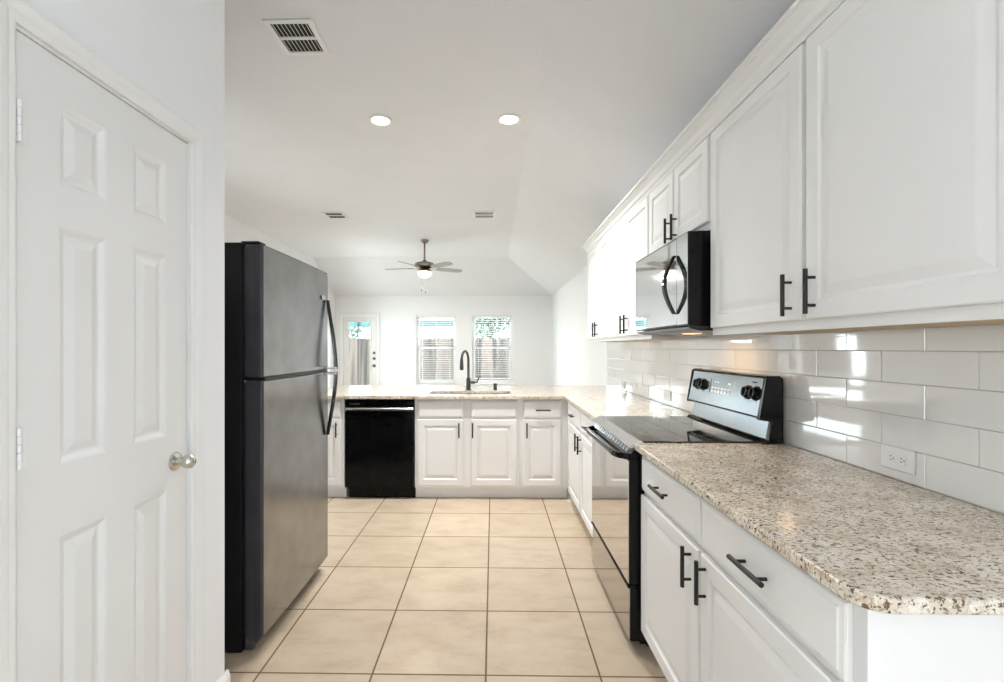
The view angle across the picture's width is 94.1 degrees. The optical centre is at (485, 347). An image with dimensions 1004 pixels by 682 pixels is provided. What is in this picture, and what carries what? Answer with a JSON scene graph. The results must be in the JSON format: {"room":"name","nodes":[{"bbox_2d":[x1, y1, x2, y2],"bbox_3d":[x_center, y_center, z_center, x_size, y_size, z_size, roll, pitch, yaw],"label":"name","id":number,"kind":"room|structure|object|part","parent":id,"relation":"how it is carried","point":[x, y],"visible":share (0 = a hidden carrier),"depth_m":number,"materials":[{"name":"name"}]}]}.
{"room":"kitchen","nodes":[
{"label":"kitchen","id":0,"kind":"room"},
{"bbox_2d":[21,0,224,681],"bbox_3d":[-1.067,-0.204,0.598,0.110,3.070,2.360,0,0,1],"label":"wall","id":1,"kind":"structure","parent":0,"point":[174,50],"depth_m":1.65,"materials":[{"name":"paint"}]},
{"bbox_2d":[0,0,203,681],"bbox_3d":[-1.046,0.292,1.282,0.129,2.077,0.690,0,0,1],"label":"door frame","id":2,"kind":"structure","parent":1,"relation":"attached to","point":[20,13],"depth_m":1.10,"materials":[{"name":"paint"}]},
{"bbox_2d":[16,30,195,681],"bbox_3d":[-0.990,0.318,1.280,0.099,2.002,0.570,0,0,1],"label":"door","id":3,"kind":"structure","parent":1,"relation":"in","point":[103,461],"depth_m":1.21,"materials":[{"name":"paint"}]},
{"bbox_3d":[-0.968,0.365,1.504,0.064,0.060,0.060,0,0,1],"label":"knob","id":4,"kind":"part","parent":3,"relation":"part of","materials":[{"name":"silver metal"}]},
{"bbox_2d":[216,669,229,681],"bbox_3d":[-0.987,1.281,1.710,0.014,0.100,0.163,0,0,1],"label":"baseboard","id":5,"kind":"structure","parent":1,"relation":"attached to","point":[225,677],"depth_m":1.77,"materials":[{"name":"paint"}]},
{"bbox_2d":[225,213,334,386],"bbox_3d":[-3.469,-0.204,3.133,0.120,3.070,14.350,0,0,1],"label":"wall","id":6,"kind":"structure","parent":0,"point":[236,230],"depth_m":7.39,"materials":[{"name":"paint"}]},
{"bbox_2d":[335,296,551,385],"bbox_3d":[-0.919,0.088,10.237,4.945,2.485,0.140,0,0,1],"label":"wall","id":7,"kind":"structure","parent":0,"point":[532,315],"depth_m":10.16,"materials":[{"name":"paint"}]},
{"bbox_2d":[339,313,379,384],"bbox_3d":[-2.745,0.283,10.186,0.887,2.096,0.019,0,0,1],"label":"door frame","id":8,"kind":"structure","parent":7,"relation":"attached to","point":[341,315],"depth_m":10.18,"materials":[{"name":"paint"}]},
{"bbox_2d":[344,317,376,384],"bbox_3d":[-2.744,0.318,10.211,0.727,2.006,0.096,0,0,1],"label":"door","id":9,"kind":"structure","parent":7,"relation":"in","point":[373,320],"depth_m":10.21,"materials":[{"name":"paint"}]},
{"bbox_3d":[-2.752,0.248,10.212,0.514,1.689,0.010,0,0,1],"label":"glazing frame","id":10,"kind":"part","parent":9,"relation":"part of","materials":[{"name":"glass"}]},
{"bbox_2d":[414,317,457,384],"bbox_3d":[-1.077,0.066,10.217,0.950,1.590,0.165,0,0,1],"label":"window","id":11,"kind":"structure","parent":7,"relation":"in","point":[417,337],"depth_m":10.25,"materials":[{"name":"plastic"}]},
{"bbox_2d":[416,315,455,382],"bbox_3d":[-1.077,0.018,10.200,0.868,1.492,0.063,0,0,1],"label":"window blind","id":12,"kind":"object","parent":11,"relation":"attached to","point":[418,316],"visible":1,"depth_m":10.18,"materials":[{"name":"white plastic"}]},
{"bbox_3d":[-1.077,0.755,10.204,0.860,0.018,0.046,0,0,1],"label":"rail","id":13,"kind":"part","parent":12,"relation":"part of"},
{"bbox_3d":[-1.077,0.787,10.186,0.950,0.022,0.104,0,0,1],"label":"sill","id":14,"kind":"part","parent":11,"relation":"part of","materials":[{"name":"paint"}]},
{"bbox_3d":[-1.075,-0.336,10.284,0.808,0.714,0.026,0,0,1],"label":"sash","id":15,"kind":"part","parent":11,"relation":"part of","materials":[{"name":"plastic"}]},
{"bbox_3d":[-1.076,0.361,10.256,0.808,0.757,0.026,0,0,1],"label":"sash","id":16,"kind":"part","parent":11,"relation":"part of","materials":[{"name":"plastic"}]},
{"bbox_2d":[471,315,513,385],"bbox_3d":[0.150,0.066,10.196,0.957,1.590,0.165,0,0,1],"label":"window","id":17,"kind":"structure","parent":7,"relation":"in","point":[473,318],"depth_m":10.22,"materials":[{"name":"plastic"}]},
{"bbox_2d":[472,315,511,378],"bbox_3d":[0.149,-0.026,10.179,0.875,1.404,0.063,0,0,1],"label":"window blind","id":18,"kind":"object","parent":17,"relation":"attached to","point":[478,316],"visible":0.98,"depth_m":10.16,"materials":[{"name":"white plastic"}]},
{"bbox_3d":[-0.152,0.001,10.189,0.003,1.350,0.053,0,0,1],"label":"ladder cord","id":19,"kind":"part","parent":18,"relation":"part of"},
{"bbox_3d":[0.149,0.667,10.184,0.867,0.018,0.046,0,0,1],"label":"rail","id":20,"kind":"part","parent":18,"relation":"part of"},
{"bbox_3d":[0.149,0.787,10.166,0.957,0.022,0.104,0,0,1],"label":"sill","id":21,"kind":"part","parent":17,"relation":"part of","materials":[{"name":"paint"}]},
{"bbox_3d":[0.151,-0.336,10.264,0.815,0.714,0.026,0,0,1],"label":"sash","id":22,"kind":"part","parent":17,"relation":"part of","materials":[{"name":"plastic"}]},
{"bbox_3d":[0.150,0.361,10.236,0.815,0.757,0.026,0,0,1],"label":"sash","id":23,"kind":"part","parent":17,"relation":"part of","materials":[{"name":"plastic"}]},
{"bbox_2d":[225,488,667,681],"bbox_3d":[-1.037,1.381,3.092,5.145,0.100,14.550,0,0,1],"label":"floor","id":24,"kind":"structure","parent":0,"point":[406,589],"depth_m":2.42,"materials":[{"name":"tile"}]},
{"bbox_2d":[225,241,337,652],"bbox_3d":[-1.320,0.432,2.432,0.860,1.798,0.810,0,0,1],"label":"refrigerator","id":25,"kind":"object","parent":24,"relation":"on","point":[278,310],"visible":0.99,"depth_m":2.08,"materials":[{"name":"grey metal"}]},
{"bbox_3d":[-1.002,0.135,2.427,0.092,0.011,0.769,0,0,1],"label":"seam trim","id":26,"kind":"part","parent":25,"relation":"part of","materials":[{"name":"black plastic"}]},
{"bbox_3d":[-0.993,0.699,2.427,0.082,1.115,0.805,0,0,1],"label":"fresh food door","id":27,"kind":"part","parent":25,"relation":"part of","materials":[{"name":"silver metal"}]},
{"bbox_3d":[-0.993,-0.161,2.427,0.082,0.580,0.805,0,0,1],"label":"freezer door","id":28,"kind":"part","parent":25,"relation":"part of","materials":[{"name":"silver metal"}]},
{"bbox_3d":[-0.915,0.330,2.793,0.062,0.373,0.050,0,0,1],"label":"handle","id":29,"kind":"part","parent":25,"relation":"part of","materials":[{"name":"black metal"}]},
{"bbox_3d":[-0.915,-0.079,2.793,0.062,0.411,0.050,0,0,1],"label":"handle","id":30,"kind":"part","parent":25,"relation":"part of","materials":[{"name":"black metal"}]},
{"bbox_2d":[328,399,348,496],"bbox_3d":[-1.451,0.889,4.420,0.423,0.882,0.690,0,0,1],"label":"base cabinet","id":31,"kind":"object","parent":24,"relation":"on","point":[336,438],"visible":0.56,"depth_m":4.11,"materials":[{"name":"paint"}]},
{"bbox_3d":[-1.461,0.538,4.118,0.367,0.147,0.019,0,0,1],"label":"false drawer","id":32,"kind":"part","parent":31,"relation":"part of","materials":[{"name":"paint"}]},
{"bbox_3d":[-1.461,0.916,4.118,0.367,0.578,0.019,0,0,1],"label":"cabinet door","id":33,"kind":"part","parent":31,"relation":"part of","materials":[{"name":"paint"}]},
{"bbox_2d":[345,399,415,496],"bbox_3d":[-0.925,0.895,4.398,0.610,0.871,0.636,0,0,1],"label":"dishwasher","id":34,"kind":"object","parent":24,"relation":"on","point":[379,433],"visible":0.94,"depth_m":4.10,"materials":[{"name":"metal"}]},
{"bbox_3d":[-0.932,0.535,4.107,0.596,0.020,0.054,0,0,1],"label":"handle","id":35,"kind":"part","parent":34,"relation":"part of","materials":[{"name":"metal"}]},
{"bbox_3d":[-0.932,0.489,4.118,0.604,0.060,0.044,0,0,1],"label":"control panel","id":36,"kind":"part","parent":34,"relation":"part of","materials":[{"name":"black plastic"}]},
{"bbox_3d":[-0.919,1.282,4.187,0.592,0.097,0.058,0,0,1],"label":"kick plate","id":37,"kind":"part","parent":34,"relation":"part of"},
{"bbox_2d":[415,399,519,497],"bbox_3d":[-0.156,0.889,4.398,0.924,0.882,0.690,0,0,1],"label":"base cabinet","id":38,"kind":"object","parent":24,"relation":"on","point":[464,447],"visible":0.94,"depth_m":4.09,"materials":[{"name":"paint"}]},
{"bbox_3d":[-0.396,0.538,4.101,0.399,0.147,0.019,0,0,1],"label":"false drawer","id":39,"kind":"part","parent":38,"relation":"part of","materials":[{"name":"paint"}]},
{"bbox_3d":[-0.396,0.916,4.101,0.399,0.578,0.019,0,0,1],"label":"cabinet door","id":40,"kind":"part","parent":38,"relation":"part of","materials":[{"name":"paint"}]},
{"bbox_3d":[-0.232,0.718,4.071,0.012,0.130,0.034,0,0,1],"label":"pull handle","id":41,"kind":"part","parent":38,"relation":"part of","materials":[{"name":"black metal"}]},
{"bbox_3d":[0.072,0.538,4.093,0.402,0.147,0.019,0,0,1],"label":"false drawer","id":42,"kind":"part","parent":38,"relation":"part of","materials":[{"name":"paint"}]},
{"bbox_3d":[0.072,0.916,4.093,0.402,0.578,0.019,0,0,1],"label":"cabinet door","id":43,"kind":"part","parent":38,"relation":"part of","materials":[{"name":"paint"}]},
{"bbox_2d":[519,399,567,497],"bbox_3d":[0.518,0.889,4.387,0.422,0.882,0.690,0,0,1],"label":"base cabinet","id":44,"kind":"object","parent":24,"relation":"on","point":[543,422],"visible":0.94,"depth_m":4.08,"materials":[{"name":"paint"}]},
{"bbox_3d":[0.360,0.718,4.061,0.012,0.130,0.034,0,0,1],"label":"pull handle","id":45,"kind":"part","parent":44,"relation":"part of","materials":[{"name":"black metal"}]},
{"bbox_3d":[0.495,0.538,4.086,0.330,0.147,0.019,0,0,1],"label":"drawer","id":46,"kind":"part","parent":44,"relation":"part of","materials":[{"name":"paint"}]},
{"bbox_3d":[0.495,0.916,4.086,0.330,0.578,0.019,0,0,1],"label":"cabinet door","id":47,"kind":"part","parent":44,"relation":"part of","materials":[{"name":"paint"}]},
{"bbox_2d":[568,403,594,537],"bbox_3d":[0.996,0.889,3.442,0.672,0.882,1.252,0,0,1],"label":"base cabinet","id":48,"kind":"object","parent":24,"relation":"on","point":[579,440],"visible":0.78,"depth_m":3.41,"materials":[{"name":"paint"}]},
{"bbox_2d":[328,385,691,419],"bbox_3d":[-0.172,0.432,4.014,3.044,0.030,2.378,0,0,1],"label":"countertop","id":49,"kind":"structure","parent":48,"relation":"on","point":[593,401],"depth_m":4.10,"materials":[{"name":"beige stone"}]},
{"bbox_2d":[432,393,465,393],"bbox_3d":[-0.145,0.548,4.398,0.805,0.202,0.400,0,0,1],"label":"sink","id":50,"kind":"object","parent":49,"relation":"in","point":[432,393],"visible":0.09,"depth_m":4.59,"materials":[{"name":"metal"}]},
{"bbox_2d":[460,350,478,389],"bbox_3d":[-0.186,0.218,4.586,0.119,0.397,0.246,0,0,44],"label":"faucet","id":51,"kind":"object","parent":49,"relation":"on","point":[469,382],"visible":1,"depth_m":4.62,"materials":[{"name":"brown metal"}]},
{"bbox_3d":[-0.200,0.159,4.564,0.025,0.279,0.195,0,0,20],"label":"spout","id":52,"kind":"part","parent":51,"relation":"part of","materials":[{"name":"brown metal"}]},
{"bbox_3d":[0.708,0.538,3.711,0.019,0.147,0.535,0,0,1],"label":"drawer","id":53,"kind":"part","parent":48,"relation":"part of","materials":[{"name":"paint"}]},
{"bbox_3d":[0.708,0.926,3.711,0.019,0.590,0.535,0,0,1],"label":"cabinet door","id":54,"kind":"part","parent":48,"relation":"part of","materials":[{"name":"paint"}]},
{"bbox_3d":[0.677,0.705,3.484,0.034,0.130,0.012,0,0,1],"label":"pull handle","id":55,"kind":"part","parent":48,"relation":"part of","materials":[{"name":"black metal"}]},
{"bbox_3d":[0.698,0.926,3.126,0.019,0.590,0.575,0,0,1],"label":"cabinet door","id":56,"kind":"part","parent":48,"relation":"part of","materials":[{"name":"paint"}]},
{"bbox_3d":[0.698,0.538,3.126,0.019,0.147,0.575,0,0,1],"label":"drawer","id":57,"kind":"part","parent":48,"relation":"part of","materials":[{"name":"paint"}]},
{"bbox_2d":[586,368,782,646],"bbox_3d":[0.940,0.726,2.419,0.724,1.208,0.767,0,0,1],"label":"electric range","id":58,"kind":"object","parent":24,"relation":"on","point":[729,407],"visible":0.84,"depth_m":2.23,"materials":[{"name":"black metal"}]},
{"bbox_3d":[0.613,0.479,2.425,0.070,0.028,0.750,0,0,1],"label":"handle","id":59,"kind":"part","parent":58,"relation":"part of","materials":[{"name":"black metal"}]},
{"bbox_3d":[0.638,1.169,2.425,0.004,0.228,0.756,0,0,1],"label":"drawer","id":60,"kind":"part","parent":58,"relation":"part of","materials":[{"name":"glass"}]},
{"bbox_3d":[0.660,0.763,2.424,0.044,0.548,0.760,0,0,1],"label":"oven door","id":61,"kind":"part","parent":58,"relation":"part of","materials":[{"name":"black glass"}]},
{"bbox_3d":[0.662,1.169,2.424,0.042,0.231,0.760,0,0,1],"label":"storage drawer","id":62,"kind":"part","parent":58,"relation":"part of","materials":[{"name":"black metal"}]},
{"bbox_2d":[593,416,761,447],"bbox_3d":[0.926,0.422,2.420,0.572,0.031,0.766,0,0,1],"label":"cooktop","id":63,"kind":"object","parent":58,"relation":"in","point":[629,431],"depth_m":2.31,"materials":[{"name":"black glass"}]},
{"bbox_3d":[1.214,0.204,2.684,0.034,0.067,0.068,0,0,1],"label":"knob","id":64,"kind":"part","parent":58,"relation":"part of","materials":[{"name":"black plastic"}]},
{"bbox_3d":[1.213,0.204,2.620,0.034,0.067,0.068,0,0,1],"label":"knob","id":65,"kind":"part","parent":58,"relation":"part of","materials":[{"name":"black plastic"}]},
{"bbox_3d":[1.224,0.220,2.419,0.042,0.170,0.730,0,0,1],"label":"control panel","id":66,"kind":"part","parent":58,"relation":"part of","materials":[{"name":"metal"}]},
{"bbox_3d":[1.220,0.405,2.415,0.049,0.019,0.742,0,0,1],"label":"trim","id":67,"kind":"part","parent":58,"relation":"part of","materials":[{"name":"silver metal"}]},
{"bbox_3d":[1.237,0.130,2.419,0.014,0.009,0.730,0,0,1],"label":"rail","id":68,"kind":"part","parent":58,"relation":"part of","materials":[{"name":"metal"}]},
{"bbox_3d":[1.241,0.354,2.416,0.026,0.102,0.753,0,0,1],"label":"riser panel","id":69,"kind":"part","parent":58,"relation":"part of","materials":[{"name":"metal"}]},
{"bbox_3d":[1.205,0.204,2.162,0.034,0.067,0.068,0,0,1],"label":"knob","id":70,"kind":"part","parent":58,"relation":"part of","materials":[{"name":"black plastic"}]},
{"bbox_3d":[1.204,0.204,2.098,0.034,0.067,0.068,0,0,1],"label":"knob","id":71,"kind":"part","parent":58,"relation":"part of","materials":[{"name":"black plastic"}]},
{"bbox_2d":[641,456,1003,681],"bbox_3d":[0.963,0.889,1.419,0.672,0.882,1.210,0,0,1],"label":"base cabinet","id":72,"kind":"object","parent":24,"relation":"on","point":[719,604],"visible":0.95,"depth_m":1.13,"materials":[{"name":"paint"}]},
{"bbox_3d":[0.649,0.539,1.754,0.034,0.012,0.148,0,0,1],"label":"pull handle","id":73,"kind":"part","parent":72,"relation":"part of","materials":[{"name":"black metal"}]},
{"bbox_3d":[0.675,0.538,1.737,0.019,0.147,0.561,0,0,1],"label":"drawer","id":74,"kind":"part","parent":72,"relation":"part of","materials":[{"name":"paint"}]},
{"bbox_3d":[0.675,0.926,1.737,0.019,0.590,0.561,0,0,1],"label":"cabinet door","id":75,"kind":"part","parent":72,"relation":"part of","materials":[{"name":"paint"}]},
{"bbox_3d":[0.645,0.705,1.506,0.034,0.130,0.012,0,0,1],"label":"pull handle","id":76,"kind":"part","parent":72,"relation":"part of","materials":[{"name":"black metal"}]},
{"bbox_3d":[0.643,0.705,1.402,0.034,0.130,0.012,0,0,1],"label":"pull handle","id":77,"kind":"part","parent":72,"relation":"part of","materials":[{"name":"black metal"}]},
{"bbox_3d":[0.639,0.539,1.135,0.034,0.012,0.148,0,0,1],"label":"pull handle","id":78,"kind":"part","parent":72,"relation":"part of","materials":[{"name":"black metal"}]},
{"bbox_3d":[0.666,0.926,1.145,0.019,0.590,0.588,0,0,1],"label":"cabinet door","id":79,"kind":"part","parent":72,"relation":"part of","materials":[{"name":"paint"}]},
{"bbox_3d":[0.666,0.538,1.145,0.019,0.147,0.588,0,0,1],"label":"drawer","id":80,"kind":"part","parent":72,"relation":"part of","materials":[{"name":"paint"}]},
{"bbox_2d":[635,444,1003,614],"bbox_3d":[0.974,0.432,1.403,0.666,0.030,1.258,0,0,1],"label":"countertop","id":81,"kind":"structure","parent":72,"relation":"on","point":[878,542],"depth_m":1.10,"materials":[{"name":"beige stone"}]},
{"bbox_2d":[225,0,795,295],"bbox_3d":[-1.026,-1.460,3.102,4.965,0.797,14.370,0,0,1],"label":"ceiling","id":82,"kind":"structure","parent":0,"point":[599,90],"depth_m":3.39,"materials":[{"name":"paint"}]},
{"bbox_2d":[262,19,329,54],"bbox_3d":[-1.049,-1.734,2.613,0.260,0.009,0.294,0,0,1],"label":"ceiling vent","id":83,"kind":"object","parent":82,"relation":"in","point":[294,36],"visible":1,"depth_m":2.60,"materials":[{"name":"white plastic"}]},
{"bbox_2d":[321,212,348,218],"bbox_3d":[-1.964,-1.734,6.113,0.270,0.009,0.290,0,0,1],"label":"ceiling vent","id":84,"kind":"object","parent":82,"relation":"in","point":[330,215],"visible":1,"depth_m":6.10,"materials":[{"name":"white plastic"}]},
{"bbox_2d":[368,114,392,126],"bbox_3d":[-0.801,-1.734,3.564,0.190,0.008,0.190,0,0,1],"label":"recessed light","id":85,"kind":"object","parent":82,"relation":"in","point":[381,120],"visible":1,"depth_m":3.56,"materials":[{"name":"white plastic"}]},
{"bbox_2d":[385,239,461,292],"bbox_3d":[-1.013,-1.304,7.543,1.248,0.870,1.256,0,0,1],"label":"ceiling fan","id":86,"kind":"object","parent":82,"relation":"hanging from","point":[424,271],"visible":1,"depth_m":7.43,"materials":[{"name":"silver metal"}]},
{"bbox_3d":[-0.981,-1.177,7.517,0.224,0.092,0.224,0,0,1],"label":"lamp shade","id":87,"kind":"part","parent":86,"relation":"part of","materials":[{"name":"white glass"}]},
{"bbox_3d":[-0.676,-1.284,7.214,0.460,0.038,0.136,0,0,45],"label":"blade","id":88,"kind":"part","parent":86,"relation":"part of","materials":[{"name":"brown wood"}]},
{"bbox_3d":[-0.599,-1.284,7.713,0.460,0.038,0.136,0,0,-27],"label":"blade","id":89,"kind":"part","parent":86,"relation":"part of","materials":[{"name":"brown wood"}]},
{"bbox_2d":[473,211,494,218],"bbox_3d":[-0.017,-1.734,6.084,0.290,0.009,0.315,0,0,1],"label":"ceiling vent","id":90,"kind":"object","parent":82,"relation":"in","point":[476,214],"visible":1,"depth_m":6.08,"materials":[{"name":"white plastic"}]},
{"bbox_2d":[496,113,521,125],"bbox_3d":[0.179,-1.734,3.547,0.190,0.008,0.190,0,0,1],"label":"recessed light","id":91,"kind":"object","parent":82,"relation":"in","point":[507,119],"visible":1,"depth_m":3.55,"materials":[{"name":"white plastic"}]},
{"bbox_2d":[552,265,1002,513],"bbox_3d":[1.396,0.093,3.052,0.120,2.475,14.350,0,0,1],"label":"wall","id":92,"kind":"structure","parent":0,"point":[576,361],"depth_m":7.21,"materials":[{"name":"paint"}]},
{"bbox_2d":[588,234,632,341],"bbox_3d":[1.159,-0.504,4.188,0.387,0.899,0.866,0,0,1],"label":"upper cabinet","id":93,"kind":"object","parent":92,"relation":"attached to","point":[599,257],"visible":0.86,"depth_m":4.09,"materials":[{"name":"paint"}]},
{"bbox_3d":[1.013,-0.503,4.407,0.019,0.836,0.397,0,0,1],"label":"door","id":94,"kind":"part","parent":93,"relation":"part of","materials":[{"name":"paint"}]},
{"bbox_3d":[1.006,-0.503,3.982,0.019,0.836,0.415,0,0,1],"label":"door","id":95,"kind":"part","parent":93,"relation":"part of","materials":[{"name":"paint"}]},
{"bbox_2d":[610,195,705,340],"bbox_3d":[1.144,-0.504,3.277,0.387,0.899,0.954,0,0,1],"label":"upper cabinet","id":96,"kind":"object","parent":92,"relation":"attached to","point":[629,240],"visible":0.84,"depth_m":3.23,"materials":[{"name":"paint"}]},
{"bbox_3d":[0.998,-0.503,3.510,0.019,0.836,0.451,0,0,1],"label":"door","id":97,"kind":"part","parent":96,"relation":"part of","materials":[{"name":"paint"}]},
{"bbox_3d":[0.968,-0.164,3.321,0.034,0.130,0.012,0,0,1],"label":"pull handle","id":98,"kind":"part","parent":96,"relation":"part of","materials":[{"name":"black metal"}]},
{"bbox_3d":[0.966,-0.164,3.229,0.034,0.130,0.012,0,0,1],"label":"pull handle","id":99,"kind":"part","parent":96,"relation":"part of","materials":[{"name":"black metal"}]},
{"bbox_3d":[0.990,-0.503,3.041,0.019,0.836,0.449,0,0,1],"label":"door","id":100,"kind":"part","parent":96,"relation":"part of","materials":[{"name":"paint"}]},
{"bbox_2d":[649,135,710,253],"bbox_3d":[1.129,-0.738,2.409,0.387,0.433,0.779,0,0,1],"label":"upper cabinet","id":101,"kind":"object","parent":92,"relation":"attached to","point":[680,204],"visible":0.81,"depth_m":2.29,"materials":[{"name":"paint"}]},
{"bbox_3d":[0.983,-0.736,2.606,0.019,0.370,0.372,0,0,1],"label":"door","id":102,"kind":"part","parent":101,"relation":"part of","materials":[{"name":"paint"}]},
{"bbox_3d":[0.954,-0.614,2.455,0.034,0.130,0.012,0,0,1],"label":"pull handle","id":103,"kind":"part","parent":101,"relation":"part of","materials":[{"name":"black metal"}]},
{"bbox_3d":[0.952,-0.614,2.370,0.034,0.130,0.012,0,0,1],"label":"pull handle","id":104,"kind":"part","parent":101,"relation":"part of","materials":[{"name":"black metal"}]},
{"bbox_2d":[636,230,712,335],"bbox_3d":[1.073,-0.294,2.417,0.484,0.442,0.756,0,0,1],"label":"microwave","id":105,"kind":"object","parent":101,"relation":"attached to","point":[673,282],"visible":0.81,"depth_m":2.17,"materials":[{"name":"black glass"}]},
{"bbox_3d":[0.892,-0.306,2.475,0.002,0.397,0.613,0,0,1],"label":"door glass","id":106,"kind":"part","parent":105,"relation":"part of","materials":[{"name":"mirror"}]},
{"bbox_3d":[0.915,-0.306,2.482,0.042,0.413,0.630,0,0,1],"label":"door","id":107,"kind":"part","parent":105,"relation":"part of","materials":[{"name":"black ceramic"}]},
{"bbox_3d":[0.856,-0.293,2.178,0.059,0.272,0.034,0,0,1],"label":"handle","id":108,"kind":"part","parent":105,"relation":"part of","materials":[{"name":"black metal"}]},
{"bbox_3d":[1.105,-0.085,2.416,0.410,0.018,0.744,0,0,1],"label":"vent plate","id":109,"kind":"part","parent":105,"relation":"part of","materials":[{"name":"metal"}]},
{"bbox_3d":[0.886,-0.306,2.104,0.002,0.401,0.117,0,0,1],"label":"panel","id":110,"kind":"part","parent":105,"relation":"part of","materials":[{"name":"metal"}]},
{"bbox_3d":[0.908,-0.306,2.103,0.042,0.413,0.122,0,0,1],"label":"control panel","id":111,"kind":"part","parent":105,"relation":"part of","materials":[{"name":"black ceramic"}]},
{"bbox_3d":[0.976,-0.736,2.216,0.019,0.370,0.372,0,0,1],"label":"door","id":112,"kind":"part","parent":101,"relation":"part of","materials":[{"name":"paint"}]},
{"bbox_2d":[607,324,1003,513],"bbox_3d":[1.330,0.168,3.012,0.009,0.494,4.477,0,0,1],"label":"tile backsplash","id":113,"kind":"structure","parent":92,"relation":"attached to","point":[937,393],"depth_m":1.54,"materials":[{"name":"tile"}]},
{"bbox_2d":[621,380,624,388],"bbox_3d":[1.347,0.359,4.578,0.009,0.073,0.120,0,0,1],"label":"wall outlet","id":114,"kind":"object","parent":113,"relation":"attached to","point":[622,382],"visible":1,"depth_m":4.56,"materials":[{"name":"white plastic"}]},
{"bbox_2d":[664,390,670,400],"bbox_3d":[1.327,0.346,3.409,0.009,0.073,0.120,0,0,1],"label":"wall outlet","id":115,"kind":"object","parent":113,"relation":"attached to","point":[667,394],"visible":1,"depth_m":3.40,"materials":[{"name":"white plastic"}]},
{"bbox_2d":[881,443,914,475],"bbox_3d":[1.295,0.349,1.471,0.009,0.073,0.120,0,0,1],"label":"wall outlet","id":116,"kind":"object","parent":113,"relation":"attached to","point":[896,458],"visible":1,"depth_m":1.46,"materials":[{"name":"white plastic"}]},
{"bbox_2d":[887,451,905,466],"bbox_3d":[1.292,0.349,1.471,0.002,0.033,0.068,0,0,1],"label":"receptacle","id":117,"kind":"object","parent":116,"relation":"attached to","point":[894,458],"depth_m":1.47,"materials":[{"name":"white plastic"}]},
{"bbox_2d":[711,0,1003,334],"bbox_3d":[1.113,-0.504,1.400,0.387,0.899,1.236,0,0,1],"label":"upper cabinet","id":118,"kind":"object","parent":92,"relation":"attached to","point":[859,186],"visible":1,"depth_m":1.17,"materials":[{"name":"paint"}]},
{"bbox_2d":[582,0,845,253],"bbox_3d":[1.131,-0.975,2.703,0.396,0.088,3.962,0,0,1],"label":"crown molding","id":119,"kind":"structure","parent":118,"relation":"attached to","point":[792,30],"depth_m":1.77,"materials":[{"name":"paint"}]},
{"bbox_3d":[0.968,-0.503,1.708,0.019,0.836,0.588,0,0,1],"label":"door","id":120,"kind":"part","parent":118,"relation":"part of","materials":[{"name":"paint"}]},
{"bbox_3d":[0.937,-0.164,1.458,0.034,0.130,0.012,0,0,1],"label":"pull handle","id":121,"kind":"part","parent":118,"relation":"part of","materials":[{"name":"black metal"}]},
{"bbox_3d":[0.935,-0.164,1.351,0.034,0.130,0.012,0,0,1],"label":"pull handle","id":122,"kind":"part","parent":118,"relation":"part of","materials":[{"name":"black metal"}]},
{"bbox_3d":[0.958,-0.503,1.099,0.019,0.836,0.586,0,0,1],"label":"door","id":123,"kind":"part","parent":118,"relation":"part of","materials":[{"name":"paint"}]},
{"label":"outside","id":124,"kind":"structure","parent":0,"visible":0},
{"bbox_3d":[-0.901,1.516,6.016,30.000,0.130,48.000,0,0,1],"label":"ground","id":125,"kind":"structure","parent":124,"visible":0},
{"bbox_2d":[349,327,369,338],"bbox_3d":[-5.762,-0.608,21.240,4.113,4.117,3.679,0,0,1],"label":"leafy tree","id":126,"kind":"object","parent":125,"relation":"on","point":[353,329],"visible":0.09,"depth_m":21.01,"materials":[{"name":"green plant"}]},
{"bbox_2d":[349,321,453,384],"bbox_3d":[-2.543,0.348,12.574,3.700,2.204,0.180,0,0,1],"label":"awning","id":127,"kind":"object","parent":125,"relation":"on","point":[351,324],"visible":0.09,"depth_m":12.52,"materials":[{"name":"teal paint"}]},
{"bbox_3d":[-3.414,0.365,12.516,0.036,2.169,0.036,0,0,1],"label":"post","id":128,"kind":"part","parent":127,"relation":"part of","materials":[{"name":"white"}]},
{"bbox_2d":[349,338,509,384],"bbox_3d":[-0.986,0.550,15.551,15.514,1.782,0.065,0,0,1],"label":"fence","id":129,"kind":"object","parent":125,"relation":"on","point":[364,344],"visible":0.17,"depth_m":15.53,"materials":[{"name":"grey wood"}]},
{"bbox_2d":[448,318,508,338],"bbox_3d":[0.263,-0.962,19.188,4.182,4.824,3.232,0,0,-34],"label":"leafy tree","id":130,"kind":"object","parent":125,"relation":"on","point":[491,327],"visible":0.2,"depth_m":18.65,"materials":[{"name":"green plant"}]}
]}

